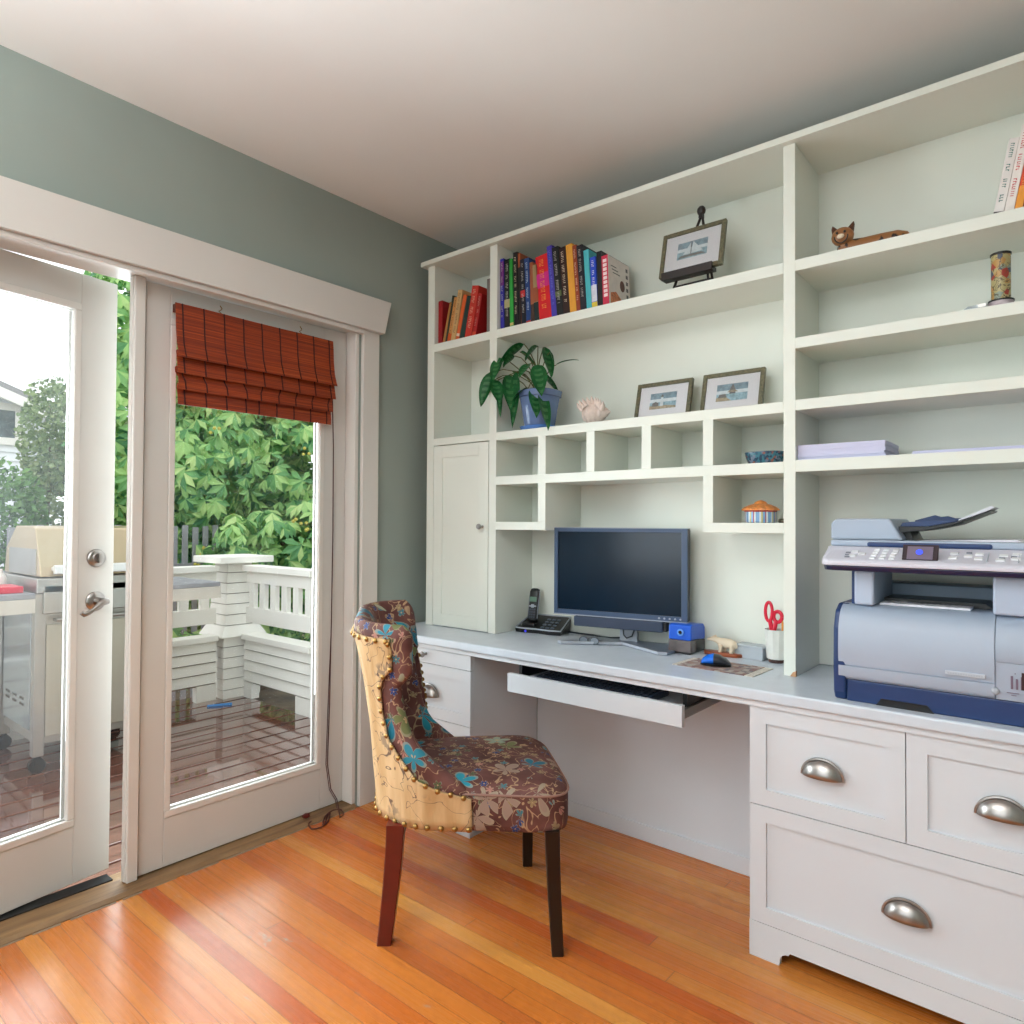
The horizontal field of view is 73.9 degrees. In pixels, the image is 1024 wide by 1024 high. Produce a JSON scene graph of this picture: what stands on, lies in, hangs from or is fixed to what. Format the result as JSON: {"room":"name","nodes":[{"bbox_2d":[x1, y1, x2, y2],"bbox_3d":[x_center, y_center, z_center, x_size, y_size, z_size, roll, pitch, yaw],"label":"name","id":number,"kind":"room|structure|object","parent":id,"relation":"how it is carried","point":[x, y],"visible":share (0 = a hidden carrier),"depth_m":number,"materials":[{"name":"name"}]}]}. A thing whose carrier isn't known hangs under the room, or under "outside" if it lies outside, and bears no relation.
{"room":"office","nodes":[
{"label":"office","id":0,"kind":"room"},
{"bbox_2d":[0,45,456,806],"bbox_3d":[-1.022,-0.012,2.642,0.140,2.669,6.500,0,-1,40],"label":"wall","id":1,"kind":"structure","parent":0,"point":[62,134],"depth_m":2.61,"materials":[{"name":"green paint"}]},
{"bbox_2d":[0,248,117,914],"bbox_3d":[-1.594,0.210,2.007,0.108,2.037,0.845,0,-1,29],"label":"door","id":2,"kind":"structure","parent":1,"relation":"in","point":[36,862],"depth_m":2.28,"materials":[{"name":"white paint"}]},
{"bbox_2d":[121,275,145,883],"bbox_3d":[-1.284,0.220,2.314,0.039,2.048,0.044,0,-1,40],"label":"trim","id":3,"kind":"structure","parent":1,"relation":"attached to","point":[131,723],"depth_m":2.30,"materials":[{"name":"white paint"}]},
{"bbox_2d":[0,809,354,947],"bbox_3d":[-1.233,1.255,2.230,0.011,0.003,1.760,0,-1,40],"label":"trim","id":4,"kind":"structure","parent":1,"relation":"attached to","point":[351,809],"depth_m":2.28,"materials":[{"name":"wood"}]},
{"bbox_2d":[0,229,364,803],"bbox_3d":[-1.286,0.205,2.299,0.168,2.070,1.811,0,-1,40],"label":"trim","id":5,"kind":"structure","parent":1,"relation":"attached to","point":[10,241],"depth_m":2.93,"materials":[{"name":"white paint"}]},
{"bbox_2d":[0,175,390,334],"bbox_3d":[-1.216,-0.881,2.271,0.045,0.147,2.065,0,-1,40],"label":"trim","id":6,"kind":"structure","parent":1,"relation":"attached to","point":[25,209],"depth_m":2.31,"materials":[{"name":"white paint"}]},
{"bbox_2d":[137,281,345,875],"bbox_3d":[-1.016,0.228,2.665,0.050,2.039,0.836,0,-1,40],"label":"door","id":7,"kind":"structure","parent":1,"relation":"in","point":[168,833],"depth_m":2.47,"materials":[{"name":"white paint"}]},
{"bbox_2d":[173,302,343,829],"bbox_3d":[-0.933,0.247,2.620,0.132,2.030,0.704,0,-1,40],"label":"bamboo shade","id":8,"kind":"object","parent":1,"relation":"attached to","point":[225,362],"visible":1,"depth_m":2.61,"materials":[{"name":"brown wood"}]},
{"bbox_2d":[357,331,378,806],"bbox_3d":[-0.631,0.239,2.987,0.020,2.063,0.086,0,-1,40],"label":"trim","id":9,"kind":"structure","parent":1,"relation":"attached to","point":[369,428],"depth_m":2.97,"materials":[{"name":"white paint"}]},
{"bbox_2d":[0,801,964,1023],"bbox_3d":[-0.362,1.264,0.717,3.284,0.060,4.420,0,-1,40],"label":"floor","id":10,"kind":"structure","parent":0,"point":[284,930],"depth_m":1.95,"materials":[{"name":"brown wood"}]},
{"bbox_2d":[0,800,356,945],"bbox_3d":[-1.320,1.274,2.304,0.216,0.062,1.787,0,-1,40],"label":"threshold","id":11,"kind":"object","parent":10,"relation":"on","point":[12,929],"visible":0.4,"depth_m":2.27,"materials":[{"name":"brown wood"}]},
{"bbox_2d":[0,874,112,921],"bbox_3d":[-1.637,1.240,2.000,0.055,0.008,0.830,0,-1,40],"label":"strip","id":12,"kind":"object","parent":11,"relation":"on","point":[53,897],"visible":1,"depth_m":2.19,"materials":[{"name":"black rubber"}]},
{"bbox_2d":[350,600,568,956],"bbox_3d":[-0.182,0.786,2.199,0.698,0.949,0.554,0,-1,-1],"label":"upholstered chair","id":13,"kind":"object","parent":10,"relation":"on","point":[428,778],"visible":1,"depth_m":1.98,"materials":[{"name":"fabric"}]},
{"bbox_2d":[417,647,536,838],"bbox_3d":[-0.215,0.919,2.946,0.464,0.708,0.458,0,-1,40],"label":"base cabinet","id":14,"kind":"object","parent":10,"relation":"on","point":[467,695],"visible":0.36,"depth_m":2.75,"materials":[{"name":"white paint"}]},
{"bbox_2d":[749,705,1023,1023],"bbox_3d":[1.111,0.908,1.851,0.788,0.708,0.455,0,-1,40],"label":"base cabinet","id":15,"kind":"object","parent":10,"relation":"on","point":[886,860],"visible":1,"depth_m":1.72,"materials":[{"name":"white paint"}]},
{"bbox_2d":[416,621,1023,752],"bbox_3d":[0.644,0.534,2.325,2.776,0.050,0.562,0,-1,40],"label":"countertop","id":16,"kind":"structure","parent":15,"relation":"on","point":[811,693],"depth_m":2.10,"materials":[{"name":"grey laminate"}]},
{"bbox_2d":[515,614,570,635],"bbox_3d":[0.133,0.482,2.922,0.226,0.068,0.125,0,-1,32],"label":"telephone","id":17,"kind":"object","parent":16,"relation":"on","point":[555,625],"visible":0.98,"depth_m":2.90,"materials":[{"name":"black plastic"}]},
{"bbox_2d":[527,588,539,620],"bbox_3d":[0.096,0.405,2.970,0.050,0.142,0.051,0,-1,28],"label":"telephone handset","id":18,"kind":"object","parent":17,"relation":"on","point":[534,597],"visible":1,"depth_m":2.96,"materials":[{"name":"black plastic"}]},
{"bbox_2d":[579,636,599,644],"bbox_3d":[0.315,0.497,2.665,0.081,0.031,0.090,0,-1,25],"label":"eyeglasses","id":19,"kind":"object","parent":16,"relation":"on","point":[595,640],"visible":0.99,"depth_m":2.62,"materials":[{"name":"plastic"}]},
{"bbox_2d":[569,631,619,638],"bbox_3d":[0.352,0.489,2.800,0.027,0.052,0.330,1,-1,-42],"label":"power cable","id":20,"kind":"object","parent":16,"relation":"on","point":[569,631],"visible":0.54,"depth_m":2.83,"materials":[{"name":"grey plastic"}]},
{"bbox_2d":[507,665,721,727],"bbox_3d":[0.370,0.611,2.438,0.694,0.104,0.377,0,-1,40],"label":"keyboard tray","id":21,"kind":"object","parent":16,"relation":"attached to","point":[673,709],"visible":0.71,"depth_m":2.25,"materials":[{"name":"white paint"}]},
{"bbox_2d":[534,670,668,699],"bbox_3d":[0.299,0.604,2.385,0.475,0.028,0.150,0,-1,40],"label":"keyboard","id":22,"kind":"object","parent":21,"relation":"on","point":[647,692],"visible":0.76,"depth_m":2.34,"materials":[{"name":"plastic"}]},
{"bbox_2d":[554,527,689,655],"bbox_3d":[0.399,0.286,2.607,0.541,0.452,0.214,0,-1,29],"label":"computer monitor","id":23,"kind":"object","parent":16,"relation":"on","point":[631,581],"visible":0.96,"depth_m":2.61,"materials":[{"name":"grey plastic"}]},
{"bbox_2d":[669,622,704,654],"bbox_3d":[0.642,0.458,2.499,0.086,0.106,0.138,0,-1,38],"label":"pencil sharpener","id":24,"kind":"object","parent":16,"relation":"on","point":[685,638],"visible":0.92,"depth_m":2.45,"materials":[{"name":"blue plastic"}]},
{"bbox_2d":[421,52,1023,676],"bbox_3d":[0.724,-0.327,2.413,2.714,1.674,0.354,0,-1,40],"label":"bookcase","id":25,"kind":"object","parent":16,"relation":"on","point":[876,340],"visible":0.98,"depth_m":2.29,"materials":[{"name":"beige paint"}]},
{"bbox_2d":[438,300,449,342],"bbox_3d":[-0.276,-0.871,3.197,0.026,0.200,0.170,0,-1,40],"label":"book","id":26,"kind":"object","parent":25,"relation":"on","point":[443,305],"visible":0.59,"depth_m":3.13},
{"bbox_2d":[443,302,451,341],"bbox_3d":[-0.242,-0.861,3.169,0.060,0.186,0.170,0,-1,40],"label":"book","id":27,"kind":"object","parent":25,"relation":"on","point":[447,320],"visible":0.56,"depth_m":3.10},
{"bbox_2d":[445,295,456,341],"bbox_3d":[-0.231,-0.875,3.160,0.055,0.211,0.170,0,-1,40],"label":"book","id":28,"kind":"object","parent":25,"relation":"on","point":[453,296],"visible":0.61,"depth_m":3.09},
{"bbox_2d":[447,297,456,340],"bbox_3d":[-0.217,-0.869,3.148,0.065,0.203,0.171,0,-1,40],"label":"book","id":29,"kind":"object","parent":25,"relation":"on","point":[455,298],"visible":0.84,"depth_m":3.08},
{"bbox_2d":[451,290,470,339],"bbox_3d":[-0.196,-0.883,3.131,0.074,0.232,0.171,0,-1,40],"label":"book","id":30,"kind":"object","parent":25,"relation":"on","point":[461,293],"visible":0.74,"depth_m":3.06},
{"bbox_2d":[456,294,468,338],"bbox_3d":[-0.174,-0.869,3.113,0.069,0.203,0.171,0,-1,40],"label":"book","id":31,"kind":"object","parent":25,"relation":"on","point":[464,295],"visible":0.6,"depth_m":3.05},
{"bbox_2d":[460,296,470,337],"bbox_3d":[-0.154,-0.863,3.096,0.075,0.196,0.170,0,-1,40],"label":"book","id":32,"kind":"object","parent":25,"relation":"on","point":[464,323],"visible":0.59,"depth_m":3.03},
{"bbox_2d":[465,285,486,336],"bbox_3d":[-0.125,-0.882,3.072,0.085,0.235,0.171,0,-1,40],"label":"book","id":33,"kind":"object","parent":25,"relation":"on","point":[476,289],"visible":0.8,"depth_m":3.00,"materials":[{"name":"paper"}]},
{"bbox_2d":[472,293,486,334],"bbox_3d":[-0.100,-0.862,3.051,0.059,0.188,0.171,0,-1,40],"label":"book","id":34,"kind":"object","parent":25,"relation":"on","point":[480,322],"visible":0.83,"depth_m":2.99,"materials":[{"name":"paper"}]},
{"bbox_2d":[487,278,489,331],"bbox_3d":[-0.043,-0.891,3.005,0.032,0.237,0.170,0,-1,40],"label":"book","id":35,"kind":"object","parent":25,"relation":"on","point":[488,280],"visible":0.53,"depth_m":2.94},
{"bbox_2d":[500,258,505,328],"bbox_3d":[0.021,-0.925,2.972,0.021,0.305,0.201,-2,-2,40],"label":"book","id":36,"kind":"object","parent":25,"relation":"on","point":[503,259],"visible":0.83,"depth_m":2.89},
{"bbox_2d":[504,258,509,327],"bbox_3d":[0.043,-0.921,2.954,0.030,0.296,0.201,-1,-2,40],"label":"book","id":37,"kind":"object","parent":25,"relation":"on","point":[506,262],"visible":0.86,"depth_m":2.88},
{"bbox_2d":[509,258,513,325],"bbox_3d":[0.059,-0.920,2.940,0.031,0.294,0.201,0,-1,40],"label":"book","id":38,"kind":"object","parent":25,"relation":"on","point":[511,292],"visible":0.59,"depth_m":2.86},
{"bbox_2d":[513,252,518,325],"bbox_3d":[0.079,-0.931,2.924,0.024,0.315,0.201,-3,-3,40],"label":"book","id":39,"kind":"object","parent":25,"relation":"on","point":[515,254],"visible":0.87,"depth_m":2.85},
{"bbox_2d":[520,258,525,323],"bbox_3d":[0.108,-0.912,2.899,0.037,0.278,0.201,0,-1,40],"label":"book","id":40,"kind":"object","parent":25,"relation":"on","point":[522,268],"visible":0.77,"depth_m":2.82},
{"bbox_2d":[518,253,535,323],"bbox_3d":[0.095,-0.926,2.911,0.013,0.306,0.201,-2,-2,40],"label":"book","id":41,"kind":"object","parent":25,"relation":"on","point":[520,255],"visible":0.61,"depth_m":2.83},
{"bbox_2d":[479,343,575,429],"bbox_3d":[0.068,-0.510,2.833,0.429,0.392,0.235,0,-1,40],"label":"potted plant","id":42,"kind":"object","parent":25,"relation":"on","point":[539,404],"visible":0.95,"depth_m":2.79,"materials":[{"name":"green plant"}]},
{"bbox_2d":[524,257,535,322],"bbox_3d":[0.127,-0.911,2.883,0.037,0.276,0.201,0,-1,40],"label":"book","id":43,"kind":"object","parent":25,"relation":"on","point":[528,260],"visible":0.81,"depth_m":2.81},
{"bbox_2d":[529,262,535,321],"bbox_3d":[0.145,-0.900,2.869,0.027,0.252,0.201,0,-1,40],"label":"book","id":44,"kind":"object","parent":25,"relation":"on","point":[531,264],"visible":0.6,"depth_m":2.79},
{"bbox_2d":[533,264,539,320],"bbox_3d":[0.161,-0.893,2.855,0.037,0.238,0.201,0,-1,40],"label":"book","id":45,"kind":"object","parent":25,"relation":"on","point":[535,290],"visible":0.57,"depth_m":2.78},
{"bbox_2d":[535,253,551,318],"bbox_3d":[0.190,-0.910,2.831,0.084,0.271,0.201,0,-1,40],"label":"book","id":46,"kind":"object","parent":25,"relation":"on","point":[543,287],"visible":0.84,"depth_m":2.75,"materials":[{"name":"paper"}]},
{"bbox_2d":[547,245,556,316],"bbox_3d":[0.223,-0.923,2.805,0.054,0.298,0.201,0,-1,40],"label":"book","id":47,"kind":"object","parent":25,"relation":"on","point":[549,248],"visible":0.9,"depth_m":2.73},
{"bbox_2d":[552,246,563,314],"bbox_3d":[0.244,-0.918,2.787,0.061,0.286,0.201,0,-1,40],"label":"book","id":48,"kind":"object","parent":25,"relation":"on","point":[555,250],"visible":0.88,"depth_m":2.71,"materials":[{"name":"paper"}]},
{"bbox_2d":[559,246,569,313],"bbox_3d":[0.270,-0.913,2.765,0.056,0.276,0.201,0,-1,40],"label":"book","id":49,"kind":"object","parent":25,"relation":"on","point":[562,251],"visible":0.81,"depth_m":2.69,"materials":[{"name":"paper"}]},
{"bbox_2d":[566,243,576,311],"bbox_3d":[0.295,-0.914,2.745,0.054,0.279,0.200,0,-1,40],"label":"book","id":50,"kind":"object","parent":25,"relation":"on","point":[569,253],"visible":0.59,"depth_m":2.67,"materials":[{"name":"paper"}]},
{"bbox_2d":[572,245,580,310],"bbox_3d":[0.314,-0.909,2.729,0.041,0.268,0.201,0,-1,40],"label":"book","id":51,"kind":"object","parent":25,"relation":"on","point":[574,250],"visible":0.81,"depth_m":2.65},
{"bbox_2d":[576,244,595,309],"bbox_3d":[0.332,-0.907,2.714,0.050,0.263,0.201,0,-1,40],"label":"book","id":52,"kind":"object","parent":25,"relation":"on","point":[580,248],"visible":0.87,"depth_m":2.64,"materials":[{"name":"paper"}]},
{"bbox_2d":[583,249,596,307],"bbox_3d":[0.355,-0.893,2.695,0.041,0.236,0.200,0,-1,40],"label":"book","id":53,"kind":"object","parent":25,"relation":"on","point":[588,254],"visible":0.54,"depth_m":2.62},
{"bbox_2d":[576,396,610,422],"bbox_3d":[0.326,-0.398,2.670,0.133,0.117,0.089,0,-1,40],"label":"seashell","id":54,"kind":"object","parent":25,"relation":"on","point":[593,410],"visible":0.89,"depth_m":2.65,"materials":[{"name":"beige"}]},
{"bbox_2d":[590,256,597,306],"bbox_3d":[0.376,-0.876,2.677,0.037,0.201,0.201,0,-1,40],"label":"book","id":55,"kind":"object","parent":25,"relation":"on","point":[593,260],"visible":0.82,"depth_m":2.60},
{"bbox_2d":[596,251,623,305],"bbox_3d":[0.396,-0.883,2.661,0.030,0.216,0.200,0,-1,40],"label":"book","id":56,"kind":"object","parent":25,"relation":"on","point":[599,254],"visible":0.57,"depth_m":2.58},
{"bbox_2d":[601,254,629,304],"bbox_3d":[0.403,-0.873,2.627,0.037,0.193,0.159,0,-1,40],"label":"book","id":57,"kind":"object","parent":25,"relation":"on","point":[615,274],"visible":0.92,"depth_m":2.59,"materials":[{"name":"paper"}]},
{"bbox_2d":[611,292,620,302],"bbox_3d":[0.402,-0.811,2.599,0.001,0.058,0.095,-4,-3,40],"label":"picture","id":58,"kind":"object","parent":57,"relation":"attached to","point":[614,296],"depth_m":2.58},
{"bbox_2d":[620,281,624,291],"bbox_3d":[0.427,-0.872,2.635,0.001,0.043,0.036,-4,-4,39],"label":"picture","id":59,"kind":"object","parent":57,"relation":"attached to","point":[622,287],"depth_m":2.63},
{"bbox_2d":[634,377,693,416],"bbox_3d":[0.571,-0.416,2.568,0.228,0.160,0.054,0,-1,40],"label":"framed picture","id":60,"kind":"object","parent":25,"relation":"on","point":[672,396],"visible":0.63,"depth_m":2.56,"materials":[{"name":"green paper"}]},
{"bbox_2d":[649,391,676,409],"bbox_3d":[0.570,-0.421,2.567,0.108,0.064,0.002,0,-15,40],"label":"print","id":61,"kind":"object","parent":60,"relation":"attached to","point":[667,399],"depth_m":2.57},
{"bbox_2d":[661,206,715,287],"bbox_3d":[0.666,-0.938,2.452,0.190,0.326,0.178,0,-1,40],"label":"easel","id":62,"kind":"object","parent":25,"relation":"on","point":[704,268],"visible":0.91,"depth_m":2.40,"materials":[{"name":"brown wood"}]},
{"bbox_2d":[659,218,727,279],"bbox_3d":[0.638,-0.926,2.405,0.237,0.171,0.053,0,-1,40],"label":"framed picture","id":63,"kind":"object","parent":62,"relation":"on","point":[706,242],"visible":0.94,"depth_m":2.40,"materials":[{"name":"green paper"}]},
{"bbox_2d":[677,237,707,260],"bbox_3d":[0.637,-0.930,2.404,0.112,0.064,0.002,0,-14,40],"label":"print","id":64,"kind":"object","parent":63,"relation":"attached to","point":[699,246],"depth_m":2.40},
{"bbox_2d":[700,367,766,409],"bbox_3d":[0.776,-0.419,2.398,0.224,0.162,0.054,0,-1,40],"label":"framed picture","id":65,"kind":"object","parent":25,"relation":"on","point":[745,387],"visible":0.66,"depth_m":2.40,"materials":[{"name":"green paper"}]},
{"bbox_2d":[716,381,748,401],"bbox_3d":[0.775,-0.423,2.397,0.112,0.064,0.002,0,-15,40],"label":"print","id":66,"kind":"object","parent":65,"relation":"attached to","point":[734,391],"depth_m":2.40},
{"bbox_2d":[742,500,779,522],"bbox_3d":[0.826,-0.002,2.260,0.123,0.076,0.123,0,-1,40],"label":"trinket box","id":67,"kind":"object","parent":25,"relation":"on","point":[760,511],"visible":1,"depth_m":2.22,"materials":[{"name":"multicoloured ceramic"}]},
{"bbox_2d":[745,451,783,462],"bbox_3d":[0.838,-0.176,2.253,0.126,0.042,0.104,0,-1,40],"label":"bowl","id":68,"kind":"object","parent":25,"relation":"on","point":[756,456],"visible":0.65,"depth_m":2.21,"materials":[{"name":"blue ceramic"}]},
{"bbox_2d":[798,440,898,459],"bbox_3d":[1.041,-0.182,2.107,0.243,0.046,0.198,0,-1,40],"label":"paper stack","id":69,"kind":"object","parent":25,"relation":"on","point":[876,447],"visible":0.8,"depth_m":2.03,"materials":[{"name":"paper"}]},
{"bbox_2d":[831,221,908,249],"bbox_3d":[1.077,-0.835,2.049,0.220,0.108,0.068,0,-1,40],"label":"cat figurine","id":70,"kind":"object","parent":25,"relation":"on","point":[842,237],"visible":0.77,"depth_m":2.07,"materials":[{"name":"brown wood"}]},
{"bbox_2d":[912,445,1023,453],"bbox_3d":[1.346,-0.166,1.859,0.410,0.009,0.210,0,-1,40],"label":"paper stack","id":71,"kind":"object","parent":25,"relation":"on","point":[1016,446],"visible":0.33,"depth_m":1.82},
{"bbox_2d":[964,303,987,309],"bbox_3d":[1.279,-0.555,1.890,0.069,0.030,0.044,0,-1,40],"label":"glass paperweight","id":72,"kind":"object","parent":25,"relation":"on","point":[982,304],"visible":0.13,"depth_m":1.87,"materials":[{"name":"clear glass"}]},
{"bbox_2d":[988,250,1014,305],"bbox_3d":[1.332,-0.623,1.854,0.060,0.164,0.060,0,-1,40],"label":"tin","id":73,"kind":"object","parent":25,"relation":"on","point":[1000,260],"visible":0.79,"depth_m":1.84,"materials":[{"name":"multicoloured metal"}]},
{"bbox_2d":[993,137,1019,213],"bbox_3d":[1.351,-0.878,1.850,0.058,0.198,0.171,0,-1,40],"label":"book","id":74,"kind":"object","parent":25,"relation":"on","point":[1013,143],"visible":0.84,"depth_m":1.78,"materials":[{"name":"paper"}]},
{"bbox_2d":[1004,124,1023,210],"bbox_3d":[1.370,-0.892,1.835,0.061,0.225,0.171,0,-1,40],"label":"book","id":75,"kind":"object","parent":25,"relation":"on","point":[1019,160],"visible":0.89,"depth_m":1.77,"materials":[{"name":"paper"}]},
{"bbox_2d":[1015,166,1023,207],"bbox_3d":[1.385,-0.892,1.822,0.057,0.224,0.171,0,-1,40],"label":"book","id":76,"kind":"object","parent":25,"relation":"on","point":[1020,197],"visible":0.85,"depth_m":1.76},
{"bbox_2d":[672,658,772,676],"bbox_3d":[0.685,0.506,2.226,0.282,0.002,0.163,0,-1,40],"label":"mat","id":77,"kind":"object","parent":16,"relation":"on","point":[736,668],"visible":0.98,"depth_m":2.20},
{"bbox_2d":[700,653,730,666],"bbox_3d":[0.670,0.485,2.236,0.096,0.038,0.063,0,-1,22],"label":"computer mouse","id":78,"kind":"object","parent":77,"relation":"on","point":[713,659],"visible":1,"depth_m":2.21,"materials":[{"name":"blue plastic"}]},
{"bbox_2d":[704,635,741,657],"bbox_3d":[0.750,0.475,2.422,0.146,0.071,0.050,0,-1,40],"label":"bear figurine","id":79,"kind":"object","parent":16,"relation":"on","point":[723,643],"visible":1,"depth_m":2.40,"materials":[{"name":"beige wood"}]},
{"bbox_2d":[735,642,767,660],"bbox_3d":[0.840,0.487,2.381,0.104,0.048,0.064,-1,-1,44],"label":"plastic box","id":80,"kind":"object","parent":16,"relation":"on","point":[753,651],"visible":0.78,"depth_m":2.36,"materials":[{"name":"plastic"}]},
{"bbox_2d":[764,627,783,663],"bbox_3d":[0.899,0.454,2.311,0.080,0.112,0.080,0,-1,40],"label":"pencil cup","id":81,"kind":"object","parent":16,"relation":"on","point":[774,640],"visible":0.73,"depth_m":2.28,"materials":[{"name":"ceramic"}]},
{"bbox_2d":[764,601,783,630],"bbox_3d":[0.891,0.393,2.315,0.065,0.181,0.017,0,-1,31],"label":"scissors","id":82,"kind":"object","parent":81,"relation":"in","point":[772,625],"visible":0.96,"depth_m":2.31,"materials":[{"name":"red plastic"}]},
{"bbox_2d":[822,510,1023,727],"bbox_3d":[1.180,0.249,1.814,0.575,0.507,0.433,0,-1,40],"label":"printer","id":83,"kind":"object","parent":16,"relation":"on","point":[949,662],"visible":1,"depth_m":1.71,"materials":[{"name":"blue plastic"}]},
{"bbox_2d":[880,600,972,610],"bbox_3d":[1.082,0.244,1.780,0.202,0.005,0.065,0,-1,40],"label":"paper sheet","id":84,"kind":"object","parent":83,"relation":"on","point":[897,603],"visible":1,"depth_m":1.76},
{"bbox_2d":[847,679,1023,727],"bbox_3d":[1.213,0.475,1.801,0.510,0.057,0.388,0,-1,40],"label":"paper tray","id":85,"kind":"object","parent":83,"relation":"on","point":[1004,709],"depth_m":1.68,"materials":[{"name":"blue plastic"}]},
{"bbox_2d":[898,510,997,532],"bbox_3d":[1.198,0.027,1.867,0.208,0.062,0.200,0,-1,40],"label":"tray","id":86,"kind":"object","parent":83,"relation":"on","point":[935,522],"depth_m":1.83,"materials":[{"name":"black plastic"}]},
{"bbox_2d":[917,539,1023,541],"bbox_3d":[1.240,0.075,1.838,0.230,0.006,0.210,0,-1,40],"label":"paper sheet","id":87,"kind":"object","parent":83,"relation":"on","point":[973,540],"visible":1,"depth_m":1.77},
{"bbox_2d":[959,506,998,519],"bbox_3d":[1.252,0.005,1.823,0.078,0.039,0.140,0,-1,40],"label":"paper sheet","id":88,"kind":"object","parent":83,"relation":"on","point":[990,507],"visible":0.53,"depth_m":1.77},
{"bbox_2d":[0,0,1023,249],"bbox_3d":[-0.362,-1.424,0.787,3.540,0.100,4.440,0,-1,40],"label":"ceiling","id":89,"kind":"structure","parent":0,"point":[459,124],"depth_m":2.10,"materials":[{"name":"paint"}]},
{"bbox_2d":[537,698,749,857],"bbox_3d":[0.982,0.916,2.329,2.165,0.706,0.114,0,-1,40],"label":"wall panel","id":90,"kind":"object","parent":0,"point":[692,781],"visible":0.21,"depth_m":2.59,"materials":[{"name":"white paint"}]},
{"bbox_2d":[568,800,749,876],"bbox_3d":[0.527,1.240,2.619,1.092,0.062,0.008,0,-1,40],"label":"baseboard","id":91,"kind":"structure","parent":90,"relation":"attached to","point":[722,858],"depth_m":2.58,"materials":[{"name":"white paint"}]},
{"label":"outside","id":92,"kind":"structure","parent":0,"visible":0},
{"bbox_2d":[0,696,310,895],"bbox_3d":[-1.923,1.343,3.552,2.295,0.060,5.400,0,-1,40],"label":"deck","id":93,"kind":"object","parent":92,"point":[218,747],"visible":0.31,"depth_m":3.62,"materials":[{"name":"wood"}]},
{"bbox_2d":[0,526,220,773],"bbox_3d":[-2.422,0.695,3.779,0.684,1.236,1.350,0,-1,40],"label":"gas grill","id":94,"kind":"object","parent":93,"relation":"on","point":[31,621],"visible":0.56,"depth_m":3.50,"materials":[{"name":"metal"}]},
{"bbox_2d":[0,569,6,584],"bbox_3d":[-2.673,0.351,3.546,0.064,0.110,0.064,0,-1,40],"label":"spray bottle","id":95,"kind":"object","parent":94,"relation":"on","point":[3,578],"visible":0.65,"depth_m":3.54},
{"bbox_2d":[0,584,23,593],"bbox_3d":[-2.588,0.388,3.397,0.200,0.033,0.200,0,-1,40],"label":"tray","id":96,"kind":"object","parent":94,"relation":"on","point":[4,588],"visible":1,"depth_m":3.38,"materials":[{"name":"plastic"}]},
{"bbox_2d":[0,591,34,600],"bbox_3d":[-2.714,0.417,3.409,0.570,0.027,0.399,0,-1,40],"label":"shelf","id":97,"kind":"object","parent":94,"relation":"attached to","point":[26,595],"depth_m":3.33,"materials":[{"name":"grey paint"}]},
{"bbox_2d":[173,577,219,588],"bbox_3d":[-2.088,0.434,4.164,0.570,0.027,0.339,0,-1,40],"label":"shelf","id":98,"kind":"object","parent":94,"relation":"attached to","point":[178,582],"depth_m":4.05,"materials":[{"name":"grey paint"}]},
{"bbox_2d":[7,565,218,740],"bbox_3d":[-3.253,0.828,3.510,0.135,0.951,3.520,0,-1,40],"label":"deck railing","id":99,"kind":"object","parent":93,"relation":"on","point":[194,658],"visible":0.27,"depth_m":4.73,"materials":[{"name":"wood"}]},
{"bbox_2d":[207,702,231,706],"bbox_3d":[-2.008,1.326,4.675,0.159,0.020,0.024,1,-1,-26],"label":"strap","id":100,"kind":"object","parent":93,"relation":"on","point":[221,704],"visible":1,"depth_m":4.67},
{"bbox_2d":[193,554,273,699],"bbox_3d":[-2.068,0.829,5.040,0.410,1.014,0.410,0,-1,40],"label":"railing post","id":101,"kind":"object","parent":93,"relation":"on","point":[229,626],"visible":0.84,"depth_m":4.92,"materials":[{"name":"wood"}]},
{"bbox_2d":[241,564,311,717],"bbox_3d":[-1.557,0.848,4.666,0.916,0.969,0.135,0,-1,40],"label":"deck railing","id":102,"kind":"object","parent":93,"relation":"on","point":[275,662],"visible":0.73,"depth_m":4.64,"materials":[{"name":"wood"}]},
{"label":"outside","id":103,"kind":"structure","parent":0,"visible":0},
{"bbox_2d":[175,634,309,711],"bbox_3d":[-6.528,2.180,8.516,15.860,0.100,18.000,0,-1,40],"label":"ground","id":104,"kind":"structure","parent":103,"point":[270,696],"depth_m":7.81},
{"bbox_2d":[0,456,52,570],"bbox_3d":[-6.218,0.741,6.904,1.636,2.783,2.897,0,-1,40],"label":"shrub","id":105,"kind":"object","parent":104,"relation":"on","point":[24,497],"visible":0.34,"depth_m":7.57,"materials":[{"name":"green plant"}]},
{"bbox_2d":[0,381,65,566],"bbox_3d":[-11.427,-0.402,11.004,4.570,5.070,6.100,0,-1,40],"label":"house","id":106,"kind":"structure","parent":104,"relation":"on","point":[12,398],"depth_m":11.47,"materials":[{"name":"paint"}]},
{"bbox_2d":[12,375,127,525],"bbox_3d":[-5.577,0.196,9.091,1.556,3.912,1.716,0,-1,40],"label":"tree","id":107,"kind":"object","parent":104,"relation":"on","point":[51,475],"visible":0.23,"depth_m":8.54,"materials":[{"name":"green plant"}]},
{"bbox_2d":[3,525,222,700],"bbox_3d":[-3.854,1.095,5.514,0.060,1.980,3.350,0,-1,40],"label":"picket fence","id":108,"kind":"object","parent":104,"relation":"on","point":[10,530],"visible":0.18,"depth_m":6.45,"materials":[{"name":"grey paint"}]},
{"bbox_2d":[114,477,126,525],"bbox_3d":[-4.605,0.806,8.109,1.192,2.674,0.866,1,-1,-40],"label":"shrub","id":109,"kind":"object","parent":104,"relation":"on","point":[122,523],"visible":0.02,"depth_m":7.86,"materials":[{"name":"green plant"}]},
{"bbox_2d":[61,270,313,689],"bbox_3d":[-2.975,-0.705,7.735,4.212,5.746,3.410,1,-1,-43],"label":"tree","id":110,"kind":"object","parent":104,"relation":"on","point":[250,476],"visible":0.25,"depth_m":6.68,"materials":[{"name":"green plant"}]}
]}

